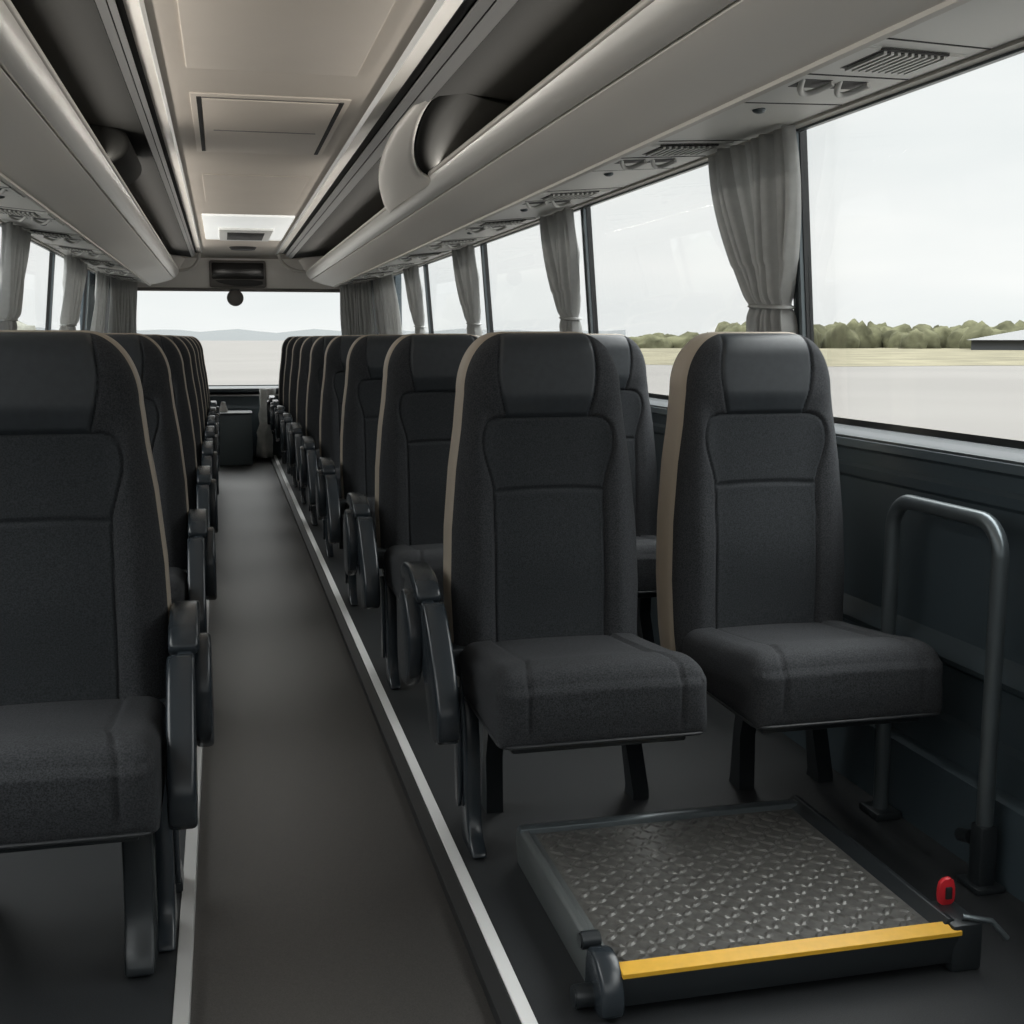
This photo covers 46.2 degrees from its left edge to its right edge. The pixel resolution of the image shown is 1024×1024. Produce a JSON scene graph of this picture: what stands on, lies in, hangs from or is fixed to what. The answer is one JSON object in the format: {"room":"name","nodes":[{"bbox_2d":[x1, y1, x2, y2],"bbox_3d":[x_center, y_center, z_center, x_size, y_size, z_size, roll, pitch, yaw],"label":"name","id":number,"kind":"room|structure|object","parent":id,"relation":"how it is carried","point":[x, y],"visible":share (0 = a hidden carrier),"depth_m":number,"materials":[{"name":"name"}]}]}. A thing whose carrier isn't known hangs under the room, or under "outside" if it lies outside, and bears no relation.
{"room":"vehicle interior","nodes":[
{"label":"vehicle interior","id":0,"kind":"room"},
{"bbox_2d":[45,252,89,329],"bbox_3d":[-2.440,-0.415,4.987,0.227,1.830,13.450,-2,8,-13],"label":"wall","id":1,"kind":"structure","parent":0,"point":[51,271],"depth_m":8.32,"materials":[{"name":"grey metal"}]},
{"bbox_2d":[80,272,109,332],"bbox_3d":[-4.069,-1.541,12.158,0.067,2.200,1.573,0,8,-2],"label":"wall","id":2,"kind":"structure","parent":0,"point":[91,296],"depth_m":11.49,"materials":[{"name":"metal"}]},
{"bbox_2d":[137,258,339,288],"bbox_3d":[-2.781,-2.515,12.470,2.700,0.400,0.140,-2,8,-13],"label":"wall","id":3,"kind":"structure","parent":0,"point":[277,275],"depth_m":12.46,"materials":[{"name":"white plastic"}]},
{"bbox_2d":[227,289,243,305],"bbox_3d":[-2.860,-2.215,12.401,0.170,0.175,0.085,-2,8,-13],"label":"mirror","id":4,"kind":"object","parent":3,"relation":"hanging from","point":[235,297],"visible":1,"depth_m":12.37,"materials":[{"name":"grey mirror"}]},
{"bbox_2d":[209,260,265,287],"bbox_3d":[-2.825,-2.452,12.364,0.570,0.275,0.080,-2,8,-13],"label":"monitor","id":5,"kind":"object","parent":3,"relation":"attached to","point":[222,273],"visible":1,"depth_m":12.34,"materials":[{"name":"grey plastic"}]},
{"bbox_2d":[137,287,339,292],"bbox_3d":[-2.829,-2.299,12.422,2.270,0.035,0.070,-2,8,-13],"label":"trim","id":6,"kind":"structure","parent":3,"relation":"attached to","point":[138,288],"depth_m":12.39,"materials":[{"name":"grey plastic"}]},
{"bbox_2d":[181,252,303,258],"bbox_3d":[-2.762,-2.621,12.225,1.670,0.060,0.350,-2,8,-13],"label":"ceiling","id":7,"kind":"structure","parent":0,"point":[238,256],"depth_m":12.22,"materials":[{"name":"grey plastic"}]},
{"bbox_2d":[144,0,435,254],"bbox_3d":[-1.125,-1.631,5.362,0.718,0.030,13.900,-2,8,-13],"label":"ceiling panel","id":8,"kind":"object","parent":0,"point":[405,17],"visible":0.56,"depth_m":4.12,"materials":[{"name":"beige plastic"}]},
{"bbox_2d":[123,0,201,252],"bbox_3d":[-1.464,-1.592,5.130,0.044,0.042,13.600,-2,8,-13],"label":"trim","id":9,"kind":"structure","parent":8,"relation":"attached to","point":[132,8],"depth_m":4.06,"materials":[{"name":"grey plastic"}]},
{"bbox_2d":[229,246,255,250],"bbox_3d":[-2.489,-2.438,11.097,0.252,0.025,0.280,-2,8,-13],"label":"ceiling speaker","id":10,"kind":"object","parent":8,"relation":"attached to","point":[238,248],"visible":1,"depth_m":11.01,"materials":[{"name":"grey plastic"}]},
{"bbox_2d":[202,214,294,240],"bbox_3d":[-2.022,-2.146,9.122,0.620,0.050,2.000,-2,8,-13],"label":"roof vent","id":11,"kind":"object","parent":8,"relation":"attached to","point":[223,227],"visible":0.98,"depth_m":8.86,"materials":[{"name":"white plastic"}]},
{"bbox_2d":[227,233,264,240],"bbox_3d":[-2.109,-2.184,9.485,0.280,0.020,0.650,-2,8,-13],"label":"grille","id":12,"kind":"object","parent":11,"relation":"attached to","point":[230,236],"depth_m":9.44,"materials":[{"name":"grey plastic"}]},
{"bbox_2d":[202,174,308,202],"bbox_3d":[-1.463,-1.825,6.784,0.540,0.014,1.250,-2,8,-13],"label":"ceiling access panel","id":13,"kind":"object","parent":8,"relation":"attached to","point":[217,187],"visible":0.88,"depth_m":6.70,"materials":[{"name":"beige plastic"}]},
{"bbox_2d":[189,92,350,155],"bbox_3d":[-0.985,-1.531,4.787,0.550,0.024,1.320,-2,8,-13],"label":"roof hatch","id":14,"kind":"object","parent":8,"relation":"attached to","point":[223,122],"visible":0.97,"depth_m":4.60,"materials":[{"name":"beige plastic"}]},
{"bbox_2d":[177,0,395,75],"bbox_3d":[-0.495,-1.232,2.704,0.525,0.018,2.180,-2,8,-13],"label":"ceiling panel","id":15,"kind":"object","parent":8,"relation":"attached to","point":[319,37],"visible":1,"depth_m":3.28,"materials":[{"name":"beige plastic"}]},
{"bbox_2d":[276,0,463,253],"bbox_3d":[-0.713,-1.617,5.308,0.059,0.042,13.600,-2,8,-13],"label":"trim","id":16,"kind":"structure","parent":8,"relation":"attached to","point":[447,10],"depth_m":4.06,"materials":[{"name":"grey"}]},
{"bbox_2d":[115,0,476,248],"bbox_3d":[-1.200,-1.673,5.883,2.765,0.418,14.950,-2,8,-13],"label":"ceiling","id":17,"kind":"structure","parent":0,"point":[115,0],"depth_m":4.46,"materials":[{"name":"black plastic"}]},
{"bbox_2d":[0,0,200,285],"bbox_3d":[-1.916,-1.440,5.146,0.921,0.357,13.800,-2,8,-13],"label":"luggage rack","id":18,"kind":"object","parent":17,"relation":"attached to","point":[79,139],"visible":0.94,"depth_m":3.94,"materials":[{"name":"white plastic"}]},
{"bbox_2d":[0,179,142,281],"bbox_3d":[-2.169,-1.317,5.077,0.431,0.110,13.750,-2,8,-13],"label":"console","id":19,"kind":"object","parent":18,"relation":"attached to","point":[48,233],"visible":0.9,"depth_m":6.49,"materials":[{"name":"white plastic"}]},
{"bbox_2d":[0,179,22,196],"bbox_3d":[-1.990,-1.200,4.398,0.328,0.074,0.746,-2,8,-13],"label":"vent","id":20,"kind":"object","parent":19,"relation":"attached to","point":[6,190],"depth_m":4.41,"materials":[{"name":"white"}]},
{"bbox_2d":[0,222,30,329],"bbox_3d":[-2.672,-1.104,6.413,0.176,0.816,0.656,-2,8,-13],"label":"curtain","id":21,"kind":"object","parent":19,"relation":"hanging from","point":[15,241],"visible":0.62,"depth_m":6.23,"materials":[{"name":"grey fabric"}]},
{"bbox_2d":[0,207,62,224],"bbox_3d":[-2.266,-1.366,5.543,0.328,0.074,0.746,-2,8,-13],"label":"vent","id":22,"kind":"object","parent":19,"relation":"attached to","point":[16,214],"depth_m":5.46,"materials":[{"name":"white plastic"}]},
{"bbox_2d":[24,229,89,243],"bbox_3d":[-2.543,-1.532,6.689,0.328,0.074,0.746,-2,8,-13],"label":"vent","id":23,"kind":"object","parent":19,"relation":"attached to","point":[53,236],"depth_m":6.57,"materials":[{"name":"white plastic"}]},
{"bbox_2d":[59,255,87,329],"bbox_3d":[-3.300,-1.479,9.002,0.175,0.816,1.113,-2,9,-14],"label":"curtain","id":24,"kind":"object","parent":19,"relation":"hanging from","point":[75,270],"visible":0.66,"depth_m":8.72,"materials":[{"name":"grey fabric"}]},
{"bbox_2d":[51,245,107,257],"bbox_3d":[-2.820,-1.699,7.834,0.328,0.074,0.746,-2,8,-13],"label":"vent","id":25,"kind":"object","parent":19,"relation":"attached to","point":[77,251],"depth_m":7.72,"materials":[{"name":"white plastic"}]},
{"bbox_2d":[77,257,121,267],"bbox_3d":[-3.097,-1.865,8.979,0.328,0.074,0.746,-2,8,-13],"label":"vent","id":26,"kind":"object","parent":19,"relation":"attached to","point":[96,262],"depth_m":8.83,"materials":[{"name":"white plastic"}]},
{"bbox_2d":[90,271,109,332],"bbox_3d":[-3.785,-1.770,11.009,0.152,0.816,0.952,-2,8,-13],"label":"curtain","id":27,"kind":"object","parent":19,"relation":"hanging from","point":[102,280],"visible":0.62,"depth_m":10.85,"materials":[{"name":"grey fabric"}]},
{"bbox_2d":[90,266,132,275],"bbox_3d":[-3.373,-2.031,10.125,0.328,0.074,0.746,-2,8,-13],"label":"vent","id":28,"kind":"object","parent":19,"relation":"attached to","point":[107,270],"depth_m":9.99,"materials":[{"name":"white plastic"}]},
{"bbox_2d":[108,277,137,332],"bbox_3d":[-3.837,-1.892,11.850,0.089,0.815,0.671,1,8,4],"label":"curtain","id":29,"kind":"object","parent":19,"relation":"hanging from","point":[123,294],"visible":0.6,"depth_m":11.79,"materials":[{"name":"grey fabric"}]},
{"bbox_2d":[105,274,141,281],"bbox_3d":[-3.650,-2.197,11.270,0.328,0.074,0.746,-2,8,-13],"label":"vent","id":30,"kind":"object","parent":19,"relation":"attached to","point":[132,279],"depth_m":11.12,"materials":[{"name":"white plastic"}]},
{"bbox_2d":[277,0,971,286],"bbox_3d":[-0.257,-1.497,5.539,1.030,0.357,13.800,-2,8,-13],"label":"luggage rack","id":31,"kind":"object","parent":17,"relation":"attached to","point":[524,100],"visible":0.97,"depth_m":3.28,"materials":[{"name":"white plastic"}]},
{"bbox_2d":[343,0,1023,283],"bbox_3d":[0.036,-1.393,5.599,0.484,0.110,13.750,-2,8,-13],"label":"panel","id":32,"kind":"object","parent":31,"relation":"attached to","point":[972,35],"visible":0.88,"depth_m":2.96,"materials":[{"name":"white plastic"}]},
{"bbox_2d":[340,281,374,334],"bbox_3d":[-1.607,-1.984,12.482,0.525,0.816,0.089,7,11,42],"label":"curtain","id":33,"kind":"object","parent":32,"relation":"hanging from","point":[356,301],"visible":0.65,"depth_m":12.44,"materials":[{"name":"grey fabric"}]},
{"bbox_2d":[343,277,380,283],"bbox_3d":[-1.474,-2.272,11.785,0.370,0.074,0.746,-2,8,-13],"label":"vent","id":34,"kind":"object","parent":32,"relation":"attached to","point":[371,278],"depth_m":11.64,"materials":[{"name":"white plastic"}]},
{"bbox_2d":[356,270,399,278],"bbox_3d":[-1.197,-2.106,10.640,0.370,0.074,0.746,-2,8,-13],"label":"vent","id":35,"kind":"object","parent":32,"relation":"attached to","point":[367,275],"depth_m":10.51,"materials":[{"name":"white plastic"}]},
{"bbox_2d":[373,274,402,334],"bbox_3d":[-1.197,-1.860,11.621,0.158,0.816,1.148,-2,9,-16],"label":"curtain","id":36,"kind":"object","parent":32,"relation":"hanging from","point":[388,318],"visible":0.68,"depth_m":11.44,"materials":[{"name":"grey fabric"}]},
{"bbox_2d":[372,262,420,271],"bbox_3d":[-0.921,-1.939,9.495,0.370,0.074,0.746,-2,8,-13],"label":"vent","id":37,"kind":"object","parent":32,"relation":"attached to","point":[398,266],"depth_m":9.37,"materials":[{"name":"white plastic"}]},
{"bbox_2d":[403,266,425,333],"bbox_3d":[-0.798,-1.641,10.115,0.197,0.816,0.694,-2,8,-13],"label":"curtain","id":38,"kind":"object","parent":32,"relation":"hanging from","point":[414,290],"visible":0.72,"depth_m":9.95,"materials":[{"name":"grey fabric"}]},
{"bbox_2d":[394,251,448,261],"bbox_3d":[-0.644,-1.773,8.349,0.370,0.074,0.746,-2,8,-13],"label":"vent","id":39,"kind":"object","parent":32,"relation":"attached to","point":[419,256],"depth_m":8.21,"materials":[{"name":"white plastic"}]},
{"bbox_2d":[421,237,485,249],"bbox_3d":[-0.367,-1.607,7.204,0.370,0.074,0.746,-2,8,-13],"label":"vent","id":40,"kind":"object","parent":32,"relation":"attached to","point":[452,243],"depth_m":7.08,"materials":[{"name":"white plastic"}]},
{"bbox_2d":[452,245,482,335],"bbox_3d":[-0.276,-1.328,7.955,0.197,0.816,0.684,-2,8,-13],"label":"curtain","id":41,"kind":"object","parent":32,"relation":"hanging from","point":[467,278],"visible":0.77,"depth_m":7.79,"materials":[{"name":"grey fabric"}]},
{"bbox_2d":[456,218,536,233],"bbox_3d":[-0.090,-1.441,6.058,0.370,0.074,0.746,-2,8,-13],"label":"vent","id":42,"kind":"object","parent":32,"relation":"attached to","point":[497,225],"depth_m":5.95,"materials":[{"name":"white plastic"}]},
{"bbox_2d":[539,208,582,332],"bbox_3d":[0.255,-1.009,5.753,0.184,0.816,0.550,-2,8,-13],"label":"curtain","id":43,"kind":"object","parent":32,"relation":"hanging from","point":[561,253],"visible":0.64,"depth_m":5.63,"materials":[{"name":"grey fabric"}]},
{"bbox_2d":[510,189,611,208],"bbox_3d":[0.187,-1.275,4.913,0.370,0.074,0.746,-2,8,-13],"label":"vent","id":44,"kind":"object","parent":32,"relation":"attached to","point":[560,198],"depth_m":4.81,"materials":[{"name":"white plastic"}]},
{"bbox_2d":[594,143,732,170],"bbox_3d":[0.463,-1.109,3.768,0.370,0.074,0.746,-2,8,-13],"label":"vent","id":45,"kind":"object","parent":32,"relation":"attached to","point":[656,155],"depth_m":3.69,"materials":[{"name":"white plastic"}]},
{"bbox_2d":[708,125,800,334],"bbox_3d":[0.760,-0.706,3.667,0.182,0.816,0.612,-2,9,-15],"label":"curtain","id":46,"kind":"object","parent":32,"relation":"hanging from","point":[755,186],"visible":0.66,"depth_m":3.55,"materials":[{"name":"grey fabric"}]},
{"bbox_2d":[750,45,965,103],"bbox_3d":[0.740,-0.943,2.622,0.370,0.074,0.746,-2,8,-13],"label":"vent","id":47,"kind":"object","parent":32,"relation":"attached to","point":[873,68],"depth_m":2.54,"materials":[{"name":"white plastic"}]},
{"bbox_2d":[371,274,401,334],"bbox_3d":[-1.492,-1.629,12.766,0.068,2.200,1.584,-4,9,-27],"label":"wall","id":48,"kind":"structure","parent":0,"point":[397,279],"depth_m":12.00,"materials":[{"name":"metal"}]},
{"bbox_2d":[0,456,1023,1023],"bbox_3d":[-1.182,0.389,6.135,3.000,0.090,14.850,-2,8,-13],"label":"floor","id":49,"kind":"structure","parent":0,"point":[321,898],"depth_m":2.83,"materials":[{"name":"plastic"}]},
{"bbox_2d":[0,330,213,977],"bbox_3d":[-0.888,0.267,2.351,0.575,1.236,0.730,-2,8,-13],"label":"seat","id":50,"kind":"object","parent":49,"relation":"on","point":[107,699],"visible":1,"depth_m":2.43,"materials":[{"name":"fabric"}]},
{"bbox_2d":[0,696,165,844],"bbox_3d":[-0.899,0.457,2.249,0.472,0.171,0.485,-2,8,-13],"label":"seat cushion","id":51,"kind":"object","parent":50,"relation":"on","point":[74,769],"depth_m":2.07,"materials":[{"name":"black fabric"}]},
{"bbox_2d":[103,333,216,632],"bbox_3d":[-1.228,0.064,3.756,0.575,1.236,0.730,-2,8,-13],"label":"seat","id":52,"kind":"object","parent":49,"relation":"on","point":[191,546],"visible":0.2,"depth_m":3.86,"materials":[{"name":"black fabric"}]},
{"bbox_2d":[169,567,187,603],"bbox_3d":[-1.239,0.253,3.654,0.472,0.171,0.485,-2,8,-13],"label":"seat cushion","id":53,"kind":"object","parent":52,"relation":"on","point":[178,576],"depth_m":3.58,"materials":[{"name":"black fabric"}]},
{"bbox_2d":[143,334,217,532],"bbox_3d":[-1.553,-0.132,5.104,0.575,1.236,0.730,-2,8,-13],"label":"seat","id":54,"kind":"object","parent":49,"relation":"on","point":[202,490],"visible":0.15,"depth_m":5.22,"materials":[{"name":"black fabric"}]},
{"bbox_2d":[172,599,209,1023],"bbox_3d":[-1.465,0.411,5.757,0.029,0.033,14.250,-2,8,-13],"label":"trim","id":55,"kind":"structure","parent":49,"relation":"attached to","point":[184,967],"depth_m":2.52,"materials":[{"name":"silver metal"}]},
{"bbox_2d":[164,335,218,494],"bbox_3d":[-1.860,-0.316,6.375,0.575,1.236,0.730,-2,8,-13],"label":"seat","id":56,"kind":"object","parent":49,"relation":"on","point":[205,455],"visible":0.08,"depth_m":6.49,"materials":[{"name":"black fabric"}]},
{"bbox_2d":[173,335,218,471],"bbox_3d":[-2.139,-0.483,7.529,0.575,1.236,0.730,-2,8,-13],"label":"seat","id":57,"kind":"object","parent":49,"relation":"on","point":[207,432],"visible":0.03,"depth_m":7.66,"materials":[{"name":"black fabric"}]},
{"bbox_2d":[183,336,219,454],"bbox_3d":[-2.395,-0.637,8.588,0.575,1.236,0.730,-2,8,-13],"label":"seat","id":58,"kind":"object","parent":49,"relation":"on","point":[210,420],"visible":0.06,"depth_m":8.72,"materials":[{"name":"black fabric"}]},
{"bbox_2d":[187,336,219,442],"bbox_3d":[-2.651,-0.790,9.647,0.575,1.236,0.730,-2,8,-13],"label":"seat","id":59,"kind":"object","parent":49,"relation":"on","point":[210,410],"visible":0.12,"depth_m":9.78,"materials":[{"name":"black fabric"}]},
{"bbox_2d":[190,336,219,424],"bbox_3d":[-2.896,-0.937,10.658,0.575,1.236,0.730,-2,8,-13],"label":"seat","id":60,"kind":"object","parent":49,"relation":"on","point":[210,403],"visible":0.05,"depth_m":10.79,"materials":[{"name":"black fabric"}]},
{"bbox_2d":[219,410,252,465],"bbox_3d":[-2.795,-0.747,12.047,0.380,0.520,0.420,-2,8,-13],"label":"base cabinet","id":61,"kind":"object","parent":49,"relation":"on","point":[236,444],"visible":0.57,"depth_m":11.86,"materials":[{"name":"black plastic"}]},
{"bbox_2d":[219,402,227,411],"bbox_3d":[-2.878,-1.048,11.963,0.090,0.100,0.090,-2,8,-13],"label":"pack","id":62,"kind":"object","parent":61,"relation":"on","point":[223,408],"visible":0.92,"depth_m":11.94},
{"bbox_2d":[209,386,281,455],"bbox_3d":[-2.862,-0.980,12.818,2.200,0.700,0.780,-2,8,-13],"label":"dashboard","id":63,"kind":"object","parent":49,"relation":"on","point":[235,397],"visible":0.11,"depth_m":12.50,"materials":[{"name":"black plastic"}]},
{"bbox_2d":[256,389,275,457],"bbox_3d":[-2.521,-0.911,12.329,0.203,0.704,0.215,8,11,42],"label":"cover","id":64,"kind":"object","parent":49,"relation":"on","point":[264,449],"visible":0.73,"depth_m":12.27,"materials":[{"name":"black plastic"}]},
{"bbox_2d":[267,336,295,463],"bbox_3d":[-2.066,-1.098,11.769,0.672,1.236,0.743,-2,8,-13],"label":"seat","id":65,"kind":"object","parent":49,"relation":"on","point":[284,346],"visible":0.07,"depth_m":11.82,"materials":[{"name":"black fabric"}]},
{"bbox_2d":[270,336,301,473],"bbox_3d":[-1.857,-0.973,10.903,0.672,1.236,0.743,-2,8,-13],"label":"seat","id":66,"kind":"object","parent":49,"relation":"on","point":[273,408],"visible":0.09,"depth_m":10.95,"materials":[{"name":"black fabric"}]},
{"bbox_2d":[275,336,310,486],"bbox_3d":[-1.624,-0.833,9.941,0.672,1.236,0.743,-2,8,-13],"label":"seat","id":67,"kind":"object","parent":49,"relation":"on","point":[296,349],"visible":0.12,"depth_m":9.99,"materials":[{"name":"black fabric"}]},
{"bbox_2d":[281,336,320,503],"bbox_3d":[-1.380,-0.686,8.930,0.672,1.236,0.743,-2,8,-13],"label":"seat","id":68,"kind":"object","parent":49,"relation":"on","point":[304,362],"visible":0.13,"depth_m":8.98,"materials":[{"name":"black fabric"}]},
{"bbox_2d":[288,336,336,525],"bbox_3d":[-1.129,-0.536,7.890,0.672,1.236,0.743,-2,8,-13],"label":"seat","id":69,"kind":"object","parent":49,"relation":"on","point":[316,366],"visible":0.16,"depth_m":7.94,"materials":[{"name":"black fabric"}]},
{"bbox_2d":[316,449,319,469],"bbox_3d":[-1.065,-0.349,7.806,0.472,0.171,0.485,-2,8,-13],"label":"seat cushion","id":70,"kind":"object","parent":69,"relation":"on","point":[317,450],"depth_m":7.54,"materials":[{"name":"black fabric"}]},
{"bbox_2d":[299,335,362,556],"bbox_3d":[-0.857,-0.372,6.764,0.672,1.236,0.743,-2,8,-13],"label":"seat","id":71,"kind":"object","parent":49,"relation":"on","point":[333,383],"visible":0.2,"depth_m":6.82,"materials":[{"name":"black fabric"}]},
{"bbox_2d":[335,468,341,497],"bbox_3d":[-0.793,-0.185,6.680,0.472,0.171,0.485,-2,8,-13],"label":"seat cushion","id":72,"kind":"object","parent":71,"relation":"on","point":[337,470],"depth_m":6.41,"materials":[{"name":"black fabric"}]},
{"bbox_2d":[315,335,402,605],"bbox_3d":[-0.561,-0.195,5.542,0.672,1.236,0.743,-2,8,-13],"label":"seat","id":73,"kind":"object","parent":49,"relation":"on","point":[366,356],"visible":0.21,"depth_m":5.60,"materials":[{"name":"black fabric"}]},
{"bbox_2d":[346,496,375,535],"bbox_3d":[-0.497,-0.008,5.458,0.472,0.171,0.485,-2,8,-13],"label":"armrest","id":74,"kind":"object","parent":73,"relation":"on","point":[371,499],"depth_m":5.20,"materials":[{"name":"black plastic"}]},
{"bbox_2d":[270,456,520,1023],"bbox_3d":[-0.902,0.392,5.891,0.033,0.034,14.250,-2,8,-13],"label":"trim","id":75,"kind":"structure","parent":49,"relation":"attached to","point":[500,1003],"depth_m":3.02,"materials":[{"name":"silver metal"}]},
{"bbox_2d":[273,455,537,1023],"bbox_3d":[-0.873,0.375,5.895,0.028,0.006,14.250,-2,8,-13],"label":"trim","id":76,"kind":"structure","parent":49,"relation":"on","point":[523,1009],"depth_m":3.00,"materials":[{"name":"silver metal"}]},
{"bbox_2d":[343,334,477,688],"bbox_3d":[-0.245,-0.005,4.233,0.672,1.236,0.743,-2,8,-13],"label":"seat","id":77,"kind":"object","parent":49,"relation":"on","point":[416,414],"visible":0.43,"depth_m":4.29,"materials":[{"name":"black fabric"}]},
{"bbox_2d":[384,543,443,600],"bbox_3d":[-0.181,0.181,4.149,0.472,0.171,0.485,-2,8,-13],"label":"seat cushion","id":78,"kind":"object","parent":77,"relation":"on","point":[395,554],"depth_m":3.98,"materials":[{"name":"black fabric"}]},
{"bbox_2d":[397,332,706,858],"bbox_3d":[0.085,0.193,2.866,0.672,1.236,0.743,-2,8,-13],"label":"seat","id":79,"kind":"object","parent":49,"relation":"on","point":[533,638],"visible":1,"depth_m":2.93,"materials":[{"name":"fabric"}]},
{"bbox_2d":[460,633,706,748],"bbox_3d":[0.149,0.380,2.782,0.472,0.171,0.485,-2,8,-13],"label":"seat cushion","id":80,"kind":"object","parent":79,"relation":"on","point":[527,690],"depth_m":2.58,"materials":[{"name":"black fabric"}]},
{"bbox_2d":[588,334,657,643],"bbox_3d":[0.360,-0.026,4.376,0.504,1.236,0.730,-2,8,-13],"label":"seat","id":81,"kind":"object","parent":49,"relation":"on","point":[628,358],"visible":0.27,"depth_m":4.49,"materials":[{"name":"grey fabric"}]},
{"bbox_2d":[636,535,656,590],"bbox_3d":[0.383,0.162,4.282,0.472,0.171,0.485,-2,8,-13],"label":"seat cushion","id":82,"kind":"object","parent":81,"relation":"on","point":[645,544],"depth_m":4.06,"materials":[{"name":"black fabric"}]},
{"bbox_2d":[516,795,1009,1019],"bbox_3d":[0.465,0.784,2.561,0.868,0.153,0.702,-2,8,-13],"label":"platform","id":83,"kind":"object","parent":49,"relation":"on","point":[651,907],"visible":1,"depth_m":2.42,"materials":[{"name":"grey metal"}]},
{"bbox_2d":[656,332,942,789],"bbox_3d":[0.690,0.172,3.010,0.504,1.236,0.730,-2,8,-13],"label":"seat","id":84,"kind":"object","parent":49,"relation":"on","point":[750,542],"visible":0.97,"depth_m":3.07,"materials":[{"name":"fabric"}]},
{"bbox_2d":[682,620,942,727],"bbox_3d":[0.713,0.360,2.916,0.472,0.171,0.485,-2,8,-13],"label":"seat cushion","id":85,"kind":"object","parent":84,"relation":"on","point":[767,673],"depth_m":2.71,"materials":[{"name":"black fabric"}]},
{"bbox_2d":[859,494,1008,895],"bbox_3d":[1.001,0.395,2.842,0.070,0.843,0.515,-2,8,-13],"label":"handrail","id":86,"kind":"object","parent":49,"relation":"on","point":[982,835],"visible":0.99,"depth_m":2.66,"materials":[{"name":"grey metal"}]},
{"bbox_2d":[423,130,1023,902],"bbox_3d":[0.391,-0.512,5.657,0.202,1.830,13.450,-2,8,-13],"label":"wall","id":87,"kind":"structure","parent":0,"point":[945,564],"depth_m":2.96,"materials":[{"name":"black plastic"}]},
{"bbox_3d":[-2.945,-0.995,13.274,2.450,0.800,0.100,-2,8,-13],"label":"wall","id":88,"kind":"structure","parent":0,"visible":0},
{"bbox_2d":[208,384,278,385],"bbox_3d":[-2.964,-1.961,13.108,2.300,1.240,0.080,-2,8,-13],"label":"window","id":89,"kind":"structure","parent":88,"relation":"in","point":[272,384],"depth_m":13.16,"materials":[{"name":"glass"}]},
{"label":"outside","id":90,"kind":"structure","parent":0,"visible":0},
{"bbox_2d":[200,341,1023,440],"bbox_3d":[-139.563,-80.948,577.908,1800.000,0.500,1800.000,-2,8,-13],"label":"ground","id":91,"kind":"structure","parent":90,"point":[982,400],"depth_m":64.25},
{"bbox_2d":[16,321,35,329],"bbox_3d":[-46.310,-6.981,52.838,63.098,5.991,23.120,-7,11,-42],"label":"trees","id":92,"kind":"object","parent":91,"relation":"on","point":[20,326],"visible":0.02,"depth_m":67.13,"materials":[{"name":"green plant"}]},
{"bbox_2d":[35,327,625,340],"bbox_3d":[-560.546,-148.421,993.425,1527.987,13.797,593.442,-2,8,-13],"label":"hills","id":93,"kind":"structure","parent":91,"relation":"on","point":[232,334],"depth_m":1244.12,"materials":[{"name":"grey"}]},
{"bbox_2d":[628,318,1023,348],"bbox_3d":[142.587,-21.699,145.145,257.365,8.978,370.216,-2,8,-13],"label":"tree line","id":94,"kind":"object","parent":91,"relation":"on","point":[855,334],"visible":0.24,"depth_m":262.95,"materials":[{"name":"green plant"}]},
{"bbox_2d":[640,348,1023,365],"bbox_3d":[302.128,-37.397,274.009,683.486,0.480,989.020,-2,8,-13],"label":"dry grass","id":95,"kind":"structure","parent":91,"relation":"on","point":[652,356],"depth_m":148.55,"materials":[{"name":"beige plant"}]},
{"bbox_2d":[969,330,1023,349],"bbox_3d":[108.176,-31.928,222.769,43.600,4.400,16.400,4,9,24],"label":"shed","id":96,"kind":"object","parent":91,"relation":"on","point":[1014,340],"visible":0.75,"depth_m":223.55,"materials":[{"name":"grey"}]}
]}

